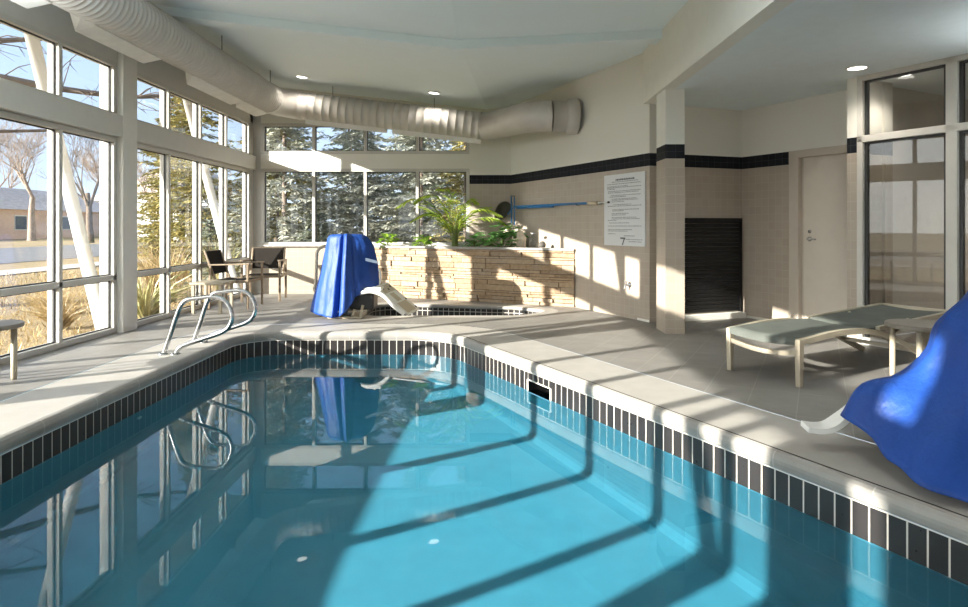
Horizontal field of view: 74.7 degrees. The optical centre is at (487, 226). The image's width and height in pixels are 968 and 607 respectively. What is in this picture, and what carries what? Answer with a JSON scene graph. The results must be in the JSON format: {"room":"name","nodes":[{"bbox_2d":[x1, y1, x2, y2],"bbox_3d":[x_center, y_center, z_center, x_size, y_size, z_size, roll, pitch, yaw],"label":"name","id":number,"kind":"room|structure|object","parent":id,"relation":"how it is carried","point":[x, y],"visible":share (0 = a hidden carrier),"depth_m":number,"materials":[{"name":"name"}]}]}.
{"room":"indoor swimming pool","nodes":[
{"label":"indoor swimming pool","id":0,"kind":"room"},
{"bbox_2d":[0,0,251,365],"bbox_3d":[-4.270,-0.580,3.665,0.140,4.160,15.730,0,0,0],"label":"wall","id":1,"kind":"structure","parent":0,"point":[50,18],"depth_m":6.70,"materials":[{"name":"paint"}]},
{"bbox_2d":[0,12,122,364],"bbox_3d":[-4.232,-0.330,5.570,0.195,3.050,3.220,0,0,0],"label":"window","id":2,"kind":"structure","parent":1,"relation":"in","point":[54,286],"depth_m":6.21,"materials":[{"name":"paint"}]},
{"bbox_2d":[100,51,136,331],"bbox_3d":[-4.265,-0.510,7.325,0.270,4.020,0.290,0,0,0],"label":"column","id":3,"kind":"structure","parent":1,"relation":"attached to","point":[126,66],"depth_m":7.24,"materials":[{"name":"beige paint"}]},
{"bbox_2d":[137,72,255,325],"bbox_3d":[-4.232,-0.330,9.400,0.195,3.050,3.860,0,0,0],"label":"window","id":4,"kind":"structure","parent":1,"relation":"in","point":[165,270],"depth_m":9.25,"materials":[{"name":"paint"}]},
{"bbox_2d":[250,115,260,293],"bbox_3d":[-4.200,-0.730,11.335,0.280,3.860,0.270,0,0,0],"label":"column","id":5,"kind":"structure","parent":1,"relation":"attached to","point":[255,124],"depth_m":11.33,"materials":[{"name":"paint"}]},
{"bbox_2d":[261,88,510,293],"bbox_3d":[-1.727,-0.580,11.410,4.666,4.160,0.160,0,0,0],"label":"wall","id":6,"kind":"structure","parent":0,"point":[488,162],"depth_m":11.33,"materials":[{"name":"white paint"}]},
{"bbox_2d":[257,245,466,245],"bbox_3d":[-2.210,0.342,11.305,3.800,0.027,0.050,0,0,0],"label":"trim","id":7,"kind":"structure","parent":6,"relation":"attached to","point":[257,245],"depth_m":11.28,"materials":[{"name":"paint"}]},
{"bbox_2d":[261,123,469,244],"bbox_3d":[-2.195,-0.755,11.390,3.730,2.180,0.120,0,0,0],"label":"window","id":8,"kind":"structure","parent":6,"relation":"in","point":[264,126],"depth_m":11.33,"materials":[{"name":"paint"}]},
{"bbox_2d":[148,0,687,109],"bbox_3d":[-1.100,-2.383,3.665,6.600,0.587,15.730,0,0,0],"label":"ceiling","id":9,"kind":"structure","parent":0,"point":[487,81],"depth_m":7.92,"materials":[{"name":"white paint"}]},
{"bbox_2d":[10,0,580,143],"bbox_3d":[-1.215,-1.902,3.365,5.128,1.080,14.989,0,0,0],"label":"ventilation duct","id":10,"kind":"object","parent":9,"relation":"attached to","point":[139,30],"visible":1,"depth_m":9.17,"materials":[{"name":"metal"}]},
{"bbox_2d":[10,0,52,8],"bbox_3d":[-3.670,-1.862,4.540,0.217,0.153,1.517,0,0,0],"label":"grille","id":11,"kind":"object","parent":10,"relation":"attached to","point":[27,4],"depth_m":5.13,"materials":[{"name":"metal"}]},
{"bbox_2d":[70,13,161,62],"bbox_3d":[-3.670,-1.862,6.316,0.217,0.153,1.467,0,0,0],"label":"grille","id":12,"kind":"object","parent":10,"relation":"attached to","point":[85,26],"depth_m":6.17,"materials":[{"name":"metal"}]},
{"bbox_2d":[185,72,243,104],"bbox_3d":[-3.670,-1.862,8.566,0.217,0.153,1.667,0,0,0],"label":"grille","id":13,"kind":"object","parent":10,"relation":"attached to","point":[198,82],"depth_m":8.40,"materials":[{"name":"metal"}]},
{"bbox_2d":[236,102,267,116],"bbox_3d":[-3.670,-1.862,9.841,0.217,0.153,1.117,0,0,0],"label":"grille","id":14,"kind":"object","parent":10,"relation":"attached to","point":[248,107],"depth_m":9.78,"materials":[{"name":"metal"}]},
{"bbox_2d":[305,119,386,132],"bbox_3d":[-2.385,-1.728,10.710,1.330,0.329,0.298,0,0,0],"label":"grille","id":15,"kind":"object","parent":10,"relation":"attached to","point":[321,122],"depth_m":10.58,"materials":[{"name":"metal"}]},
{"bbox_2d":[392,129,480,143],"bbox_3d":[-0.860,-1.554,10.710,1.480,0.346,0.298,0,0,0],"label":"grille","id":16,"kind":"object","parent":10,"relation":"attached to","point":[409,132],"depth_m":10.58,"materials":[{"name":"metal"}]},
{"bbox_2d":[296,75,307,78],"bbox_3d":[-2.979,-2.394,10.150,0.205,0.031,0.206,0,0,0],"label":"recessed light","id":17,"kind":"object","parent":9,"relation":"in","point":[298,76],"visible":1,"depth_m":10.13,"materials":[{"name":"white plastic"}]},
{"bbox_2d":[155,5,661,54],"bbox_3d":[-1.125,-2.272,7.220,6.150,0.564,0.240,0,0,0],"label":"ceiling beam","id":18,"kind":"structure","parent":9,"relation":"attached to","point":[190,16],"depth_m":7.10,"materials":[{"name":"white paint"}]},
{"bbox_2d":[428,91,439,94],"bbox_3d":[-0.870,-2.151,10.210,0.205,0.031,0.206,0,0,0],"label":"recessed light","id":19,"kind":"object","parent":9,"relation":"in","point":[430,92],"visible":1,"depth_m":10.18,"materials":[{"name":"white plastic"}]},
{"bbox_2d":[0,294,915,443],"bbox_3d":[1.230,1.200,3.565,10.860,0.001,15.530,0,0,0],"label":"floor","id":20,"kind":"structure","parent":0,"point":[696,359],"depth_m":6.09,"materials":[{"name":"concrete"}]},
{"bbox_2d":[0,319,24,379],"bbox_3d":[-3.910,0.979,4.920,0.510,0.443,0.510,0,0,30],"label":"round table","id":21,"kind":"object","parent":20,"relation":"on","point":[5,324],"visible":1,"depth_m":4.95,"materials":[{"name":"plastic"}]},
{"bbox_2d":[190,280,235,313],"bbox_3d":[-3.860,0.985,8.910,0.460,0.430,0.460,0,0,0],"label":"side table","id":22,"kind":"object","parent":20,"relation":"on","point":[205,283],"visible":0.81,"depth_m":8.71,"materials":[{"name":"beige metal"}]},
{"bbox_2d":[204,250,263,308],"bbox_3d":[-3.801,0.778,9.500,0.682,0.845,0.630,0,0,0],"label":"armchair","id":23,"kind":"object","parent":20,"relation":"on","point":[216,262],"visible":0.81,"depth_m":9.46,"materials":[{"name":"black fabric"}]},
{"bbox_2d":[240,247,286,301],"bbox_3d":[-3.666,0.778,10.420,0.630,0.845,0.682,0,0,-8],"label":"armchair","id":24,"kind":"object","parent":20,"relation":"on","point":[273,257],"visible":0.89,"depth_m":10.66,"materials":[{"name":"brown wood"}]},
{"bbox_2d":[310,233,418,318],"bbox_3d":[-1.668,0.645,8.451,1.429,1.111,0.813,0,0,0],"label":"lift","id":25,"kind":"object","parent":20,"relation":"on","point":[348,285],"visible":1,"depth_m":8.32,"materials":[{"name":"blue fabric"}]},
{"bbox_2d":[364,302,557,361],"bbox_3d":[-0.485,1.550,9.218,2.970,0.700,1.762,0,0,0],"label":"hot tub","id":26,"kind":"object","parent":20,"relation":"in","point":[383,310],"visible":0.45,"depth_m":9.63,"materials":[{"name":"tile"}]},
{"bbox_2d":[374,245,573,306],"bbox_3d":[-0.373,0.764,10.898,4.255,0.872,1.255,0,0,26],"label":"stone planter","id":27,"kind":"object","parent":20,"relation":"on","point":[512,275],"visible":0.79,"depth_m":10.10,"materials":[{"name":"stone"}]},
{"bbox_2d":[375,233,399,247],"bbox_3d":[-1.744,0.262,11.031,0.419,0.282,0.400,0,0,0],"label":"leafy plant","id":28,"kind":"object","parent":27,"relation":"on","point":[387,238],"visible":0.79,"depth_m":11.02,"materials":[{"name":"green plant"}]},
{"bbox_2d":[411,235,436,245],"bbox_3d":[-1.081,0.271,10.819,0.520,0.266,0.384,0,0,0],"label":"leafy plant","id":29,"kind":"object","parent":27,"relation":"on","point":[423,240],"visible":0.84,"depth_m":10.82,"materials":[{"name":"green plant"}]},
{"bbox_2d":[395,189,510,245],"bbox_3d":[-0.575,-0.107,10.644,1.916,1.037,1.013,0,0,0],"label":"potted palm","id":30,"kind":"object","parent":27,"relation":"on","point":[450,225],"visible":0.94,"depth_m":10.62,"materials":[{"name":"green plant"}]},
{"bbox_2d":[458,233,484,246],"bbox_3d":[-0.238,0.255,10.697,0.412,0.297,0.397,0,0,40],"label":"leafy plant","id":31,"kind":"object","parent":27,"relation":"on","point":[473,242],"visible":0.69,"depth_m":10.69,"materials":[{"name":"green plant"}]},
{"bbox_2d":[475,223,529,246],"bbox_3d":[0.242,0.173,10.553,0.877,0.470,0.821,0,0,14],"label":"pothos plant","id":32,"kind":"object","parent":27,"relation":"on","point":[503,234],"visible":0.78,"depth_m":10.42,"materials":[{"name":"green plant"}]},
{"bbox_2d":[503,227,511,246],"bbox_3d":[0.320,0.200,10.617,0.167,0.426,0.159,0,0,0],"label":"planter stone","id":33,"kind":"object","parent":27,"relation":"on","point":[508,229],"visible":0.4,"depth_m":10.56,"materials":[{"name":"grey stone"}]},
{"bbox_2d":[516,230,525,246],"bbox_3d":[0.540,0.230,10.350,0.169,0.350,0.146,0,0,0],"label":"planter stone","id":34,"kind":"object","parent":27,"relation":"on","point":[521,242],"visible":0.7,"depth_m":10.30,"materials":[{"name":"beige stone"}]},
{"bbox_2d":[539,241,545,247],"bbox_3d":[0.848,0.279,9.920,0.110,0.098,0.108,0,0,0],"label":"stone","id":35,"kind":"object","parent":27,"relation":"on","point":[542,244],"visible":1,"depth_m":9.88,"materials":[{"name":"grey stone"}]},
{"bbox_2d":[0,324,967,606],"bbox_3d":[-0.485,1.899,2.316,7.409,1.401,11.032,0,0,0],"label":"swimming pool","id":36,"kind":"object","parent":20,"relation":"in","point":[285,465],"visible":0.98,"depth_m":3.39,"materials":[{"name":"liquid"}]},
{"bbox_2d":[157,294,234,354],"bbox_3d":[-2.739,0.928,5.950,0.718,0.581,0.090,0,0,0],"label":"grab rail","id":37,"kind":"object","parent":36,"relation":"attached to","point":[225,301],"visible":1,"depth_m":5.93,"materials":[{"name":"silver metal"}]},
{"bbox_2d":[192,288,257,342],"bbox_3d":[-2.739,0.928,6.550,0.718,0.581,0.090,0,0,0],"label":"grab rail","id":38,"kind":"object","parent":36,"relation":"attached to","point":[255,307],"visible":0.73,"depth_m":6.53,"materials":[{"name":"silver metal"}]},
{"bbox_2d":[656,89,684,333],"bbox_3d":[2.092,-0.170,7.280,0.215,2.740,0.380,0,0,0],"label":"column","id":39,"kind":"structure","parent":20,"relation":"on","point":[670,103],"depth_m":7.09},
{"bbox_2d":[726,303,947,387],"bbox_3d":[3.111,0.984,5.514,2.175,0.448,0.684,0,0,-28],"label":"sun lounger","id":40,"kind":"object","parent":20,"relation":"on","point":[867,319],"visible":0.94,"depth_m":5.32,"materials":[{"name":"beige metal"}]},
{"bbox_2d":[847,77,881,342],"bbox_3d":[4.064,-0.100,6.694,0.634,3.200,0.106,0,0,-22],"label":"wall pier","id":41,"kind":"object","parent":20,"relation":"on","point":[875,87],"visible":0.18,"depth_m":6.66,"materials":[{"name":"beige paint"}]},
{"bbox_2d":[801,291,967,502],"bbox_3d":[2.586,0.630,3.091,1.498,1.140,1.326,0,0,-15],"label":"lift","id":42,"kind":"object","parent":20,"relation":"on","point":[916,416],"visible":1,"depth_m":3.09,"materials":[{"name":"blue plastic"}]},
{"bbox_2d":[884,319,935,375],"bbox_3d":[3.400,0.979,4.960,0.510,0.443,0.510,0,0,-5],"label":"round table","id":43,"kind":"object","parent":20,"relation":"on","point":[922,327],"visible":0.51,"depth_m":5.05,"materials":[{"name":"beige metal"}]},
{"bbox_2d":[511,53,648,319],"bbox_3d":[1.276,-0.600,9.660,0.140,4.200,3.764,0,0,-25],"label":"wall","id":44,"kind":"structure","parent":0,"point":[612,138],"depth_m":9.04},
{"bbox_2d":[513,201,609,208],"bbox_3d":[1.063,-0.330,9.822,0.113,0.066,2.763,0,0,-25],"label":"pole","id":45,"kind":"object","parent":44,"relation":"attached to","point":[589,202],"visible":0.99,"depth_m":9.81,"materials":[{"name":"blue metal"}]},
{"bbox_2d":[494,201,512,219],"bbox_3d":[0.315,-0.274,11.226,0.409,0.341,0.184,0,0,28],"label":"net","id":46,"kind":"object","parent":45,"relation":"attached to","point":[504,208],"visible":0.82,"depth_m":11.28,"materials":[{"name":"black fabric"}]},
{"bbox_2d":[511,195,514,224],"bbox_3d":[0.431,-0.287,10.997,0.023,0.534,0.149,0,0,-25],"label":"brush","id":47,"kind":"object","parent":45,"relation":"hanging from","point":[511,195],"visible":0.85,"depth_m":10.96,"materials":[{"name":"blue paint"}]},
{"bbox_2d":[604,171,645,246],"bbox_3d":[1.797,-0.223,8.379,0.014,0.955,0.868,0,0,-25],"label":"sign","id":48,"kind":"object","parent":44,"relation":"attached to","point":[625,214],"visible":1,"depth_m":8.34,"materials":[{"name":"white paper"}]},
{"bbox_2d":[624,281,631,288],"bbox_3d":[1.810,0.762,8.260,0.096,0.102,0.070,0,0,-25],"label":"bib","id":49,"kind":"object","parent":44,"relation":"attached to","point":[629,284],"visible":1,"depth_m":8.25,"materials":[{"name":"metal"}]},
{"bbox_2d":[637,315,767,321],"bbox_3d":[2.261,1.185,8.434,3.120,0.030,1.125,0,0,32],"label":"baseboard","id":50,"kind":"structure","parent":44,"relation":"attached to","point":[747,316],"depth_m":8.14,"materials":[{"name":"white paint"}]},
{"bbox_2d":[649,103,741,321],"bbox_3d":[2.671,-0.100,8.241,1.436,3.200,0.140,0,0,-20],"label":"wall","id":51,"kind":"structure","parent":0,"point":[713,137],"depth_m":8.22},
{"bbox_2d":[685,218,745,321],"bbox_3d":[2.914,0.545,8.201,0.986,1.310,0.100,0,0,-20],"label":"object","id":52,"kind":"object","parent":51,"relation":"attached to","point":[697,240],"visible":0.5,"depth_m":8.23,"materials":[{"name":"black"}]},
{"bbox_2d":[643,0,794,103],"bbox_3d":[2.020,-2.120,1.885,0.140,1.160,12.170,0,0,0],"label":"wall","id":53,"kind":"structure","parent":0,"point":[701,31],"depth_m":5.96,"materials":[{"name":"white paint"}]},
{"bbox_2d":[655,0,967,110],"bbox_3d":[6.075,-1.600,2.600,7.970,0.120,13.600,0,0,0],"label":"ceiling","id":54,"kind":"structure","parent":0,"point":[805,49],"depth_m":5.58,"materials":[{"name":"paint"}]},
{"bbox_2d":[845,65,868,70],"bbox_3d":[3.585,-1.539,6.160,0.206,0.010,0.206,0,0,0],"label":"recessed light","id":55,"kind":"object","parent":54,"relation":"in","point":[860,67],"visible":1,"depth_m":6.16,"materials":[{"name":"white plastic"}]},
{"bbox_2d":[742,82,892,338],"bbox_3d":[3.864,-0.100,7.623,0.140,3.200,1.870,0,0,-27],"label":"wall","id":56,"kind":"structure","parent":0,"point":[769,132],"depth_m":7.92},
{"bbox_2d":[789,145,846,318],"bbox_3d":[3.991,0.140,7.334,0.140,2.120,1.060,0,0,-27],"label":"door","id":57,"kind":"structure","parent":56,"relation":"attached to","point":[817,176],"depth_m":7.50,"materials":[{"name":"paint"}]},
{"bbox_2d":[896,332,929,343],"bbox_3d":[6.843,1.251,4.678,3.690,0.098,6.305,0,0,-27],"label":"floor","id":58,"kind":"structure","parent":0,"point":[909,337],"depth_m":6.87,"materials":[{"name":"grey tile"}]},
{"bbox_2d":[893,87,967,334],"bbox_3d":[7.399,-0.250,2.673,4.325,2.900,13.189,0,0,-12],"label":"wall","id":59,"kind":"structure","parent":0,"point":[918,164],"depth_m":7.23,"materials":[{"name":"paint"}]},
{"bbox_2d":[857,53,967,351],"bbox_3d":[5.263,-0.170,3.819,0.105,2.740,6.160,0,0,-27],"label":"window","id":60,"kind":"structure","parent":59,"relation":"in","point":[954,128],"depth_m":5.82,"materials":[{"name":"paint"}]},
{"label":"outside","id":61,"kind":"structure","parent":0,"visible":0},
{"bbox_2d":[0,232,462,354],"bbox_3d":[-40.000,1.350,50.000,200.000,0.001,220.000,0,0,0],"label":"ground","id":62,"kind":"structure","parent":61,"point":[9,243],"depth_m":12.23,"materials":[{"name":"yellow plant"}]},
{"bbox_2d":[0,122,18,148],"bbox_3d":[-36.762,-4.507,41.744,6.032,11.882,9.936,0,0,39],"label":"bare tree","id":63,"kind":"object","parent":62,"relation":"on","point":[6,122],"visible":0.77,"depth_m":43.84,"materials":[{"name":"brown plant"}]},
{"bbox_2d":[0,122,41,187],"bbox_3d":[-64.233,-6.894,81.492,11.436,16.636,12.719,0,0,0],"label":"bare tree","id":64,"kind":"object","parent":62,"relation":"on","point":[15,139],"visible":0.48,"depth_m":82.66,"materials":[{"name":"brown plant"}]},
{"bbox_2d":[0,120,65,240],"bbox_3d":[-44.394,-4.979,59.142,8.516,12.877,6.926,0,0,-12],"label":"bare tree","id":65,"kind":"object","parent":62,"relation":"on","point":[31,232],"visible":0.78,"depth_m":58.83,"materials":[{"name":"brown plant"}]},
{"bbox_2d":[0,187,99,239],"bbox_3d":[-56.000,-1.575,71.000,12.800,5.850,30.800,0,0,0],"label":"house","id":66,"kind":"structure","parent":62,"relation":"on","point":[14,203],"depth_m":70.69,"materials":[{"name":"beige brick"}]},
{"bbox_2d":[16,275,84,314],"bbox_3d":[-6.593,1.027,9.582,1.015,0.656,1.101,0,0,32],"label":"dry bush","id":67,"kind":"object","parent":62,"relation":"on","point":[44,292],"visible":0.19,"depth_m":9.51,"materials":[{"name":"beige plant"}]},
{"bbox_2d":[14,287,89,328],"bbox_3d":[-5.618,1.064,8.267,1.039,0.581,0.889,0,0,0],"label":"dry bush","id":68,"kind":"object","parent":62,"relation":"on","point":[69,317],"visible":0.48,"depth_m":8.29,"materials":[{"name":"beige plant"}]},
{"bbox_2d":[24,33,99,329],"bbox_3d":[-5.060,-0.530,7.625,1.252,3.822,0.150,0,0,13],"label":"column","id":69,"kind":"structure","parent":62,"relation":"on","point":[70,195],"depth_m":7.55,"materials":[{"name":"white metal"}]},
{"bbox_2d":[37,133,99,242],"bbox_3d":[-33.252,-4.125,52.509,6.486,11.098,6.696,0,0,0],"label":"bare tree","id":70,"kind":"object","parent":62,"relation":"on","point":[88,200],"visible":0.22,"depth_m":51.80,"materials":[{"name":"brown plant"}]},
{"bbox_2d":[0,23,183,149],"bbox_3d":[-9.076,-1.768,11.697,8.376,6.360,1.988,0,0,-43],"label":"bare tree","id":71,"kind":"object","parent":62,"relation":"on","point":[12,39],"visible":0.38,"depth_m":12.21,"materials":[{"name":"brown plant"}]},
{"bbox_2d":[94,194,99,202],"bbox_3d":[-51.000,-2.825,98.000,14.800,8.350,12.800,0,0,0],"label":"house","id":72,"kind":"structure","parent":62,"relation":"on","point":[97,197],"depth_m":91.61,"materials":[{"name":"white"}]},
{"bbox_2d":[70,143,141,186],"bbox_3d":[-43.132,-4.562,71.974,7.596,11.941,12.507,0,0,-27],"label":"bare tree","id":73,"kind":"object","parent":62,"relation":"on","point":[93,170],"visible":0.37,"depth_m":69.36,"materials":[{"name":"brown plant"}]},
{"bbox_2d":[77,138,148,184],"bbox_3d":[-46.299,-5.107,78.874,8.944,13.039,11.216,0,0,0],"label":"bare tree","id":74,"kind":"object","parent":62,"relation":"on","point":[82,138],"visible":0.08,"depth_m":77.11,"materials":[{"name":"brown plant"}]},
{"bbox_2d":[137,275,159,318],"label":"yucca plant","id":75,"kind":"object","parent":62,"relation":"on","point":[147,305],"depth_m":9.14,"materials":[{"name":"green plant"}]},
{"bbox_2d":[137,156,173,234],"bbox_3d":[-20.214,-1.519,38.853,4.336,5.859,2.881,0,0,44],"label":"bare tree","id":76,"kind":"object","parent":62,"relation":"on","point":[138,166],"visible":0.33,"depth_m":38.33,"materials":[{"name":"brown plant"}]},
{"bbox_2d":[137,242,191,295],"bbox_3d":[-6.469,0.738,12.371,1.456,1.229,1.263,0,0,10],"label":"ornamental grass","id":77,"kind":"object","parent":62,"relation":"on","point":[147,278],"depth_m":12.32,"materials":[{"name":"yellow plant"}]},
{"bbox_2d":[137,230,205,302],"bbox_3d":[-5.599,0.704,11.213,1.358,1.299,1.500,0,0,41],"label":"ornamental grass","id":78,"kind":"object","parent":62,"relation":"on","point":[179,277],"depth_m":11.19,"materials":[{"name":"yellow plant"}]},
{"bbox_2d":[137,96,211,256],"bbox_3d":[-13.445,-1.931,26.863,4.656,7.413,4.543,0,0,-11],"label":"pine tree","id":79,"kind":"object","parent":62,"relation":"on","point":[142,217],"visible":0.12,"depth_m":26.45,"materials":[{"name":"green plant"}]},
{"bbox_2d":[171,263,193,302],"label":"yucca plant","id":80,"kind":"object","parent":62,"relation":"on","point":[173,292],"depth_m":9.38,"materials":[{"name":"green plant"}]},
{"bbox_2d":[137,97,230,266],"bbox_3d":[-10.171,-1.451,21.217,3.594,6.437,3.736,0,0,37],"label":"pine tree","id":81,"kind":"object","parent":62,"relation":"on","point":[177,166],"visible":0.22,"depth_m":20.96,"materials":[{"name":"green plant"}]},
{"bbox_2d":[137,97,241,276],"bbox_3d":[-8.140,-1.676,17.913,4.014,6.713,3.979,0,0,-38],"label":"pine tree","id":82,"kind":"object","parent":62,"relation":"on","point":[182,202],"visible":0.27,"depth_m":17.57,"materials":[{"name":"green plant"}]},
{"bbox_2d":[137,167,241,239],"bbox_3d":[-31.500,-2.325,68.000,9.800,7.350,12.800,0,0,0],"label":"house","id":83,"kind":"structure","parent":62,"relation":"on","point":[214,175],"depth_m":62.00,"materials":[{"name":"white"}]},
{"bbox_2d":[178,219,240,286],"bbox_3d":[-6.341,0.694,14.632,1.942,1.730,1.657,0,0,0],"label":"evergreen shrub","id":84,"kind":"object","parent":62,"relation":"on","point":[210,225],"visible":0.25,"depth_m":14.54,"materials":[{"name":"green plant"}]},
{"bbox_2d":[182,99,239,293],"bbox_3d":[-5.060,-0.530,11.625,1.252,3.822,0.150,0,0,13],"label":"column","id":85,"kind":"structure","parent":62,"relation":"on","point":[206,176],"depth_m":11.57,"materials":[{"name":"white paint"}]},
{"bbox_2d":[188,233,241,289],"bbox_3d":[-5.198,0.681,12.643,1.404,1.345,1.664,0,0,0],"label":"ornamental grass","id":86,"kind":"object","parent":62,"relation":"on","point":[216,275],"depth_m":12.56,"materials":[{"name":"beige plant"}]},
{"bbox_2d":[228,128,328,244],"bbox_3d":[-8.242,-2.583,25.084,5.452,8.555,5.423,0,0,0],"label":"spruce tree","id":87,"kind":"object","parent":62,"relation":"on","point":[289,174],"visible":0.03,"depth_m":24.70,"materials":[{"name":"green plant"}]},
{"bbox_2d":[228,128,331,251],"bbox_3d":[-6.487,-2.108,19.380,4.426,7.399,3.874,0,0,0],"label":"pine tree","id":88,"kind":"object","parent":62,"relation":"on","point":[237,174],"visible":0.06,"depth_m":19.43,"materials":[{"name":"green plant"}]},
{"bbox_2d":[204,128,359,276],"bbox_3d":[-5.287,-1.586,16.349,4.155,6.631,3.936,0,0,0],"label":"spruce tree","id":89,"kind":"object","parent":62,"relation":"on","point":[281,186],"visible":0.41,"depth_m":16.02,"materials":[{"name":"green plant"}]},
{"bbox_2d":[295,213,338,240],"bbox_3d":[-3.891,0.642,14.434,1.782,1.916,2.009,0,0,0],"label":"spruce tree","id":90,"kind":"object","parent":62,"relation":"on","point":[323,235],"visible":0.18,"depth_m":14.30,"materials":[{"name":"green plant"}]},
{"bbox_2d":[298,129,393,238],"bbox_3d":[-5.625,-1.718,25.923,5.090,7.085,4.850,0,0,35],"label":"spruce tree","id":91,"kind":"object","parent":62,"relation":"on","point":[337,138],"visible":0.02,"depth_m":25.61,"materials":[{"name":"green plant"}]},
{"bbox_2d":[289,128,408,239],"bbox_3d":[-4.699,-1.230,20.629,4.648,5.965,4.647,0,0,23],"label":"spruce tree","id":92,"kind":"object","parent":62,"relation":"on","point":[342,182],"visible":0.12,"depth_m":20.33,"materials":[{"name":"green plant"}]},
{"bbox_2d":[301,130,415,240],"bbox_3d":[-3.368,-1.063,17.578,3.650,5.563,3.882,0,0,9],"label":"spruce tree","id":93,"kind":"object","parent":62,"relation":"on","point":[358,189],"visible":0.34,"depth_m":17.33,"materials":[{"name":"green plant"}]},
{"bbox_2d":[355,131,463,240],"bbox_3d":[-1.730,-1.444,16.450,3.713,6.385,3.865,0,0,-10],"label":"spruce tree","id":94,"kind":"object","parent":62,"relation":"on","point":[426,178],"visible":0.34,"depth_m":16.39,"materials":[{"name":"green plant"}]},
{"bbox_2d":[360,136,461,240],"bbox_3d":[-2.876,-1.573,26.475,4.743,6.874,5.735,0,0,0],"label":"spruce tree","id":95,"kind":"object","parent":62,"relation":"on","point":[393,192],"visible":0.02,"depth_m":26.11,"materials":[{"name":"green plant"}]},
{"bbox_2d":[368,136,462,240],"bbox_3d":[-2.286,-1.014,20.773,5.209,5.980,4.293,0,0,0],"label":"spruce tree","id":96,"kind":"object","parent":62,"relation":"on","point":[424,141],"visible":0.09,"depth_m":20.77,"materials":[{"name":"green plant"}]},
{"bbox_2d":[421,142,465,240],"bbox_3d":[-0.580,-0.839,15.155,2.567,4.859,2.412,0,0,0],"label":"spruce tree","id":97,"kind":"object","parent":62,"relation":"on","point":[455,148],"visible":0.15,"depth_m":15.16,"materials":[{"name":"green plant"}]},
{"bbox_2d":[426,141,463,239],"bbox_3d":[-0.309,-1.680,23.992,4.852,6.702,4.741,0,0,-7],"label":"pine tree","id":98,"kind":"object","parent":62,"relation":"on","point":[450,141],"visible":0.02,"depth_m":23.88,"materials":[{"name":"green plant"}]},
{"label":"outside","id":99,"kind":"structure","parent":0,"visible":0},
{"bbox_2d":[0,241,202,263],"bbox_3d":[-23.750,1.337,50.000,12.500,0.005,200.000,0,0,0],"label":"road","id":100,"kind":"structure","parent":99,"point":[18,254],"depth_m":31.35,"materials":[{"name":"grey asphalt"}]},
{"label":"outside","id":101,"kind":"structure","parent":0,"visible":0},
{"bbox_2d":[0,232,424,275],"bbox_3d":[-13.900,1.330,50.000,1.400,0.020,200.000,0,0,0],"label":"sidewalk","id":102,"kind":"structure","parent":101,"point":[69,266],"depth_m":19.46,"materials":[{"name":"concrete"}]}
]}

